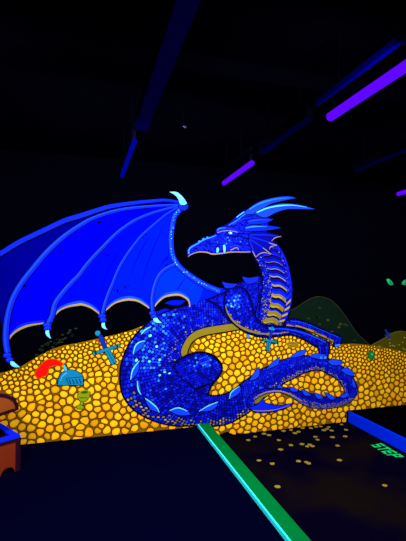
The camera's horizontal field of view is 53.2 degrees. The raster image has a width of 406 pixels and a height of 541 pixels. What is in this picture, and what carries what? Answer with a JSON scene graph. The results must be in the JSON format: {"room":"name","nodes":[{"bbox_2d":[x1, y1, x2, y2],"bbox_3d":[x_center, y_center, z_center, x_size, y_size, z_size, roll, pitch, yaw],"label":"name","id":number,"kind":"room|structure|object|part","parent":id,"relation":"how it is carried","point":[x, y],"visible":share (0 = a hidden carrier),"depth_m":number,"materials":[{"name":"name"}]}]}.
{"room":"games hall","nodes":[
{"label":"games hall","id":0,"kind":"room"},
{"bbox_2d":[0,427,284,540],"bbox_3d":[-1.218,1.628,0.488,4.358,0.130,6.700,0,-2,-16],"label":"floor","id":1,"kind":"structure","parent":0,"point":[171,484],"depth_m":2.96,"materials":[{"name":"black"}]},
{"bbox_2d":[0,391,20,475],"bbox_3d":[-1.868,1.302,3.266,0.456,0.667,0.600,-1,-2,43],"label":"chest","id":2,"kind":"object","parent":1,"relation":"on","point":[10,441],"visible":1,"depth_m":3.28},
{"bbox_3d":[-1.873,1.090,3.266,0.440,0.244,0.576,-1,-2,43],"label":"lid","id":3,"kind":"part","parent":2,"relation":"part of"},
{"bbox_2d":[0,0,405,181],"bbox_3d":[1.682,-1.274,1.409,10.400,0.120,6.700,0,-2,-16],"label":"ceiling","id":4,"kind":"structure","parent":0,"point":[46,107],"depth_m":2.69,"materials":[{"name":"black"}]},
{"bbox_2d":[119,97,136,177],"bbox_3d":[-0.567,-0.989,3.042,0.040,0.366,1.007,0,-2,-16],"label":"tube light","id":5,"kind":"object","parent":4,"relation":"hanging from","point":[128,148],"visible":1,"depth_m":2.88,"materials":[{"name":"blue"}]},
{"bbox_2d":[134,0,200,130],"bbox_3d":[-0.142,-1.047,1.679,0.084,0.320,1.750,0,-2,-16],"label":"strip light","id":6,"kind":"object","parent":4,"relation":"hanging from","point":[179,15],"visible":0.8,"depth_m":1.69,"materials":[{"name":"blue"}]},
{"bbox_2d":[183,97,185,127],"bbox_3d":[-0.127,-1.076,2.759,0.012,0.206,0.038,-1,-2,29],"label":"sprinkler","id":7,"kind":"object","parent":4,"relation":"hanging from","point":[183,97],"visible":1,"depth_m":2.74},
{"bbox_2d":[0,22,405,111],"bbox_3d":[1.310,-1.131,2.683,10.400,0.100,0.120,0,-2,-16],"label":"ceiling beam","id":8,"kind":"structure","parent":4,"relation":"attached to","point":[19,41],"depth_m":2.23,"materials":[{"name":"black"}]},
{"bbox_2d":[218,124,254,184],"bbox_3d":[0.275,-0.977,3.407,0.062,0.370,0.757,0,-2,-16],"label":"tube light","id":9,"kind":"object","parent":4,"relation":"hanging from","point":[246,152],"visible":1,"depth_m":3.32,"materials":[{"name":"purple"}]},
{"bbox_2d":[258,90,313,153],"bbox_3d":[0.520,-1.022,2.658,0.048,0.320,0.680,0,-2,-16],"label":"strip light","id":10,"kind":"object","parent":4,"relation":"hanging from","point":[304,115],"visible":0.89,"depth_m":2.55,"materials":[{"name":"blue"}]},
{"bbox_2d":[315,30,405,120],"bbox_3d":[0.847,-1.021,1.647,0.086,0.373,1.298,0,-2,-16],"label":"tube light","id":11,"kind":"object","parent":4,"relation":"hanging from","point":[399,70],"visible":1,"depth_m":1.91,"materials":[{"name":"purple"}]},
{"bbox_2d":[352,133,405,171],"bbox_3d":[1.517,-1.026,2.865,0.044,0.300,1.400,0,-2,-16],"label":"strip light","id":12,"kind":"object","parent":4,"relation":"hanging from","point":[399,148],"visible":1,"depth_m":3.22,"materials":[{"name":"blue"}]},
{"bbox_2d":[387,155,405,195],"bbox_3d":[2.143,-0.971,3.639,0.113,0.370,1.238,0,-2,-16],"label":"tube light","id":13,"kind":"object","parent":4,"relation":"hanging from","point":[396,184],"visible":1,"depth_m":4.09,"materials":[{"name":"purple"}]},
{"bbox_2d":[0,149,405,444],"bbox_3d":[0.729,0.445,4.639,10.400,3.150,0.120,0,-2,-16],"label":"wall","id":14,"kind":"structure","parent":0,"point":[344,250],"depth_m":4.47,"materials":[{"name":"paint"}]},
{"bbox_2d":[35,328,77,355],"bbox_3d":[-1.426,0.691,3.942,0.390,0.257,0.002,0,-2,-16],"label":"painted specks","id":15,"kind":"object","parent":14,"relation":"attached to","point":[69,331],"visible":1,"depth_m":3.94,"materials":[{"name":"paint"}]},
{"bbox_2d":[34,359,83,385],"bbox_3d":[-1.392,0.995,3.936,0.461,0.285,0.002,0,-2,-16],"label":"helmet","id":16,"kind":"object","parent":14,"relation":"attached to","point":[68,377],"visible":1,"depth_m":3.94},
{"bbox_2d":[76,390,90,409],"bbox_3d":[-1.180,1.275,3.991,0.140,0.191,0.002,0,-2,-16],"label":"goblet","id":17,"kind":"object","parent":14,"relation":"attached to","point":[83,396],"visible":1,"depth_m":3.99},
{"bbox_2d":[77,390,90,401],"bbox_3d":[-1.174,1.240,3.994,0.127,0.121,0.002,0,-2,-16],"label":"bowl","id":18,"kind":"object","parent":17,"relation":"on","point":[83,395],"depth_m":3.99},
{"bbox_2d":[92,330,119,365],"bbox_3d":[-0.967,0.776,4.063,0.273,0.363,0.001,0,-2,-16],"label":"sword","id":19,"kind":"object","parent":14,"relation":"attached to","point":[107,350],"visible":1,"depth_m":4.06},
{"bbox_3d":[-0.926,0.874,4.072,0.126,0.169,0.001,0,-2,-16],"label":"blade","id":20,"kind":"part","parent":19,"relation":"part of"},
{"bbox_2d":[0,191,357,426],"bbox_3d":[-0.199,0.407,4.294,4.309,2.553,0.019,0,-2,-16],"label":"dragon","id":21,"kind":"object","parent":14,"relation":"attached to","point":[97,259],"visible":1,"depth_m":4.25},
{"bbox_3d":[-0.047,-0.171,4.355,0.671,1.025,0.003,0,-2,-16],"label":"wing arm","id":22,"kind":"part","parent":21,"relation":"part of"},
{"bbox_3d":[0.767,0.572,4.571,0.219,0.116,0.001,0,-2,-16],"label":"belly plate","id":23,"kind":"part","parent":21,"relation":"part of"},
{"bbox_3d":[0.778,-0.198,4.594,0.235,0.120,0.001,0,-2,-16],"label":"belly plate","id":24,"kind":"part","parent":21,"relation":"part of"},
{"bbox_3d":[0.798,-0.109,4.598,0.240,0.126,0.001,0,-2,-16],"label":"belly plate","id":25,"kind":"part","parent":21,"relation":"part of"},
{"bbox_3d":[0.809,0.491,4.586,0.197,0.144,0.001,0,-2,-16],"label":"belly plate","id":26,"kind":"part","parent":21,"relation":"part of","materials":[{"name":"yellow paint"}]},
{"bbox_3d":[0.816,-0.023,4.601,0.243,0.134,0.001,0,-2,-16],"label":"belly plate","id":27,"kind":"part","parent":21,"relation":"part of","materials":[{"name":"blue paint"}]},
{"bbox_3d":[0.839,0.063,4.605,0.230,0.154,0.001,0,-2,-16],"label":"belly plate","id":28,"kind":"part","parent":21,"relation":"part of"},
{"bbox_3d":[0.848,0.397,4.599,0.193,0.181,0.001,0,-2,-16],"label":"belly plate","id":29,"kind":"part","parent":21,"relation":"part of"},
{"bbox_3d":[0.859,0.162,4.609,0.208,0.176,0.001,0,-2,-16],"label":"belly plate","id":30,"kind":"part","parent":21,"relation":"part of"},
{"bbox_3d":[0.869,0.282,4.609,0.186,0.201,0.001,0,-2,-16],"label":"belly plate","id":31,"kind":"part","parent":21,"relation":"part of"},
{"bbox_2d":[0,326,405,444],"bbox_3d":[0.753,1.145,4.561,6.247,1.298,0.002,0,-2,-16],"label":"pile of gold","id":32,"kind":"object","parent":14,"relation":"attached to","point":[47,412],"visible":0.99,"depth_m":4.35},
{"bbox_2d":[261,326,278,350],"bbox_3d":[0.756,0.768,4.560,0.220,0.281,0.001,0,-2,-16],"label":"sword","id":33,"kind":"object","parent":14,"relation":"attached to","point":[269,341],"visible":1,"depth_m":4.56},
{"bbox_3d":[0.738,0.851,4.553,0.074,0.115,0.001,0,-2,-16],"label":"blade","id":34,"kind":"part","parent":33,"relation":"part of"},
{"bbox_2d":[286,341,298,347],"bbox_3d":[1.029,0.849,4.646,0.177,0.072,0.001,0,-2,-16],"label":"dish","id":35,"kind":"object","parent":14,"relation":"attached to","point":[291,344],"visible":1,"depth_m":4.64,"materials":[{"name":"yellow"}]},
{"bbox_2d":[289,296,369,344],"bbox_3d":[1.496,0.621,4.795,1.209,0.634,0.001,0,-2,-16],"label":"hill","id":36,"kind":"object","parent":14,"relation":"attached to","point":[322,312],"visible":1,"depth_m":4.79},
{"bbox_2d":[367,351,374,360],"bbox_3d":[2.049,1.045,4.942,0.109,0.133,0.008,0,-2,-16],"label":"gem","id":37,"kind":"object","parent":14,"relation":"attached to","point":[370,354],"visible":1,"depth_m":4.94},
{"bbox_2d":[372,331,405,351],"bbox_3d":[2.485,0.943,5.075,0.969,0.370,0.002,0,-2,-16],"label":"mound","id":38,"kind":"object","parent":14,"relation":"attached to","point":[397,341],"visible":1,"depth_m":5.05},
{"bbox_2d":[386,279,405,284],"bbox_3d":[2.439,0.143,5.082,0.330,0.083,0.004,0,-2,-16],"label":"painted eyes","id":39,"kind":"object","parent":14,"relation":"attached to","point":[389,281],"visible":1,"depth_m":5.05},
{"bbox_2d":[220,422,405,540],"bbox_3d":[1.682,1.825,1.329,10.400,0.220,6.700,0,-2,-16],"label":"floor","id":40,"kind":"structure","parent":0,"point":[329,499],"depth_m":3.45,"materials":[{"name":"carpet"}]},
{"bbox_2d":[198,423,310,540],"bbox_3d":[0.936,1.629,1.106,0.124,0.161,6.680,0,-2,-16],"label":"kerb","id":41,"kind":"object","parent":40,"relation":"on","point":[284,524],"visible":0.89,"depth_m":2.94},
{"bbox_2d":[348,405,405,452],"bbox_3d":[4.664,1.673,2.202,4.168,0.130,6.680,0,-2,-16],"label":"step platform","id":42,"kind":"object","parent":40,"relation":"on","point":[388,424],"visible":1,"depth_m":4.50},
{"bbox_2d":[371,443,403,456],"bbox_3d":[1.818,1.784,4.016,0.139,0.002,0.333,0,-2,-13],"label":"lettering","id":43,"kind":"object","parent":40,"relation":"on","point":[378,445],"depth_m":4.00}
]}

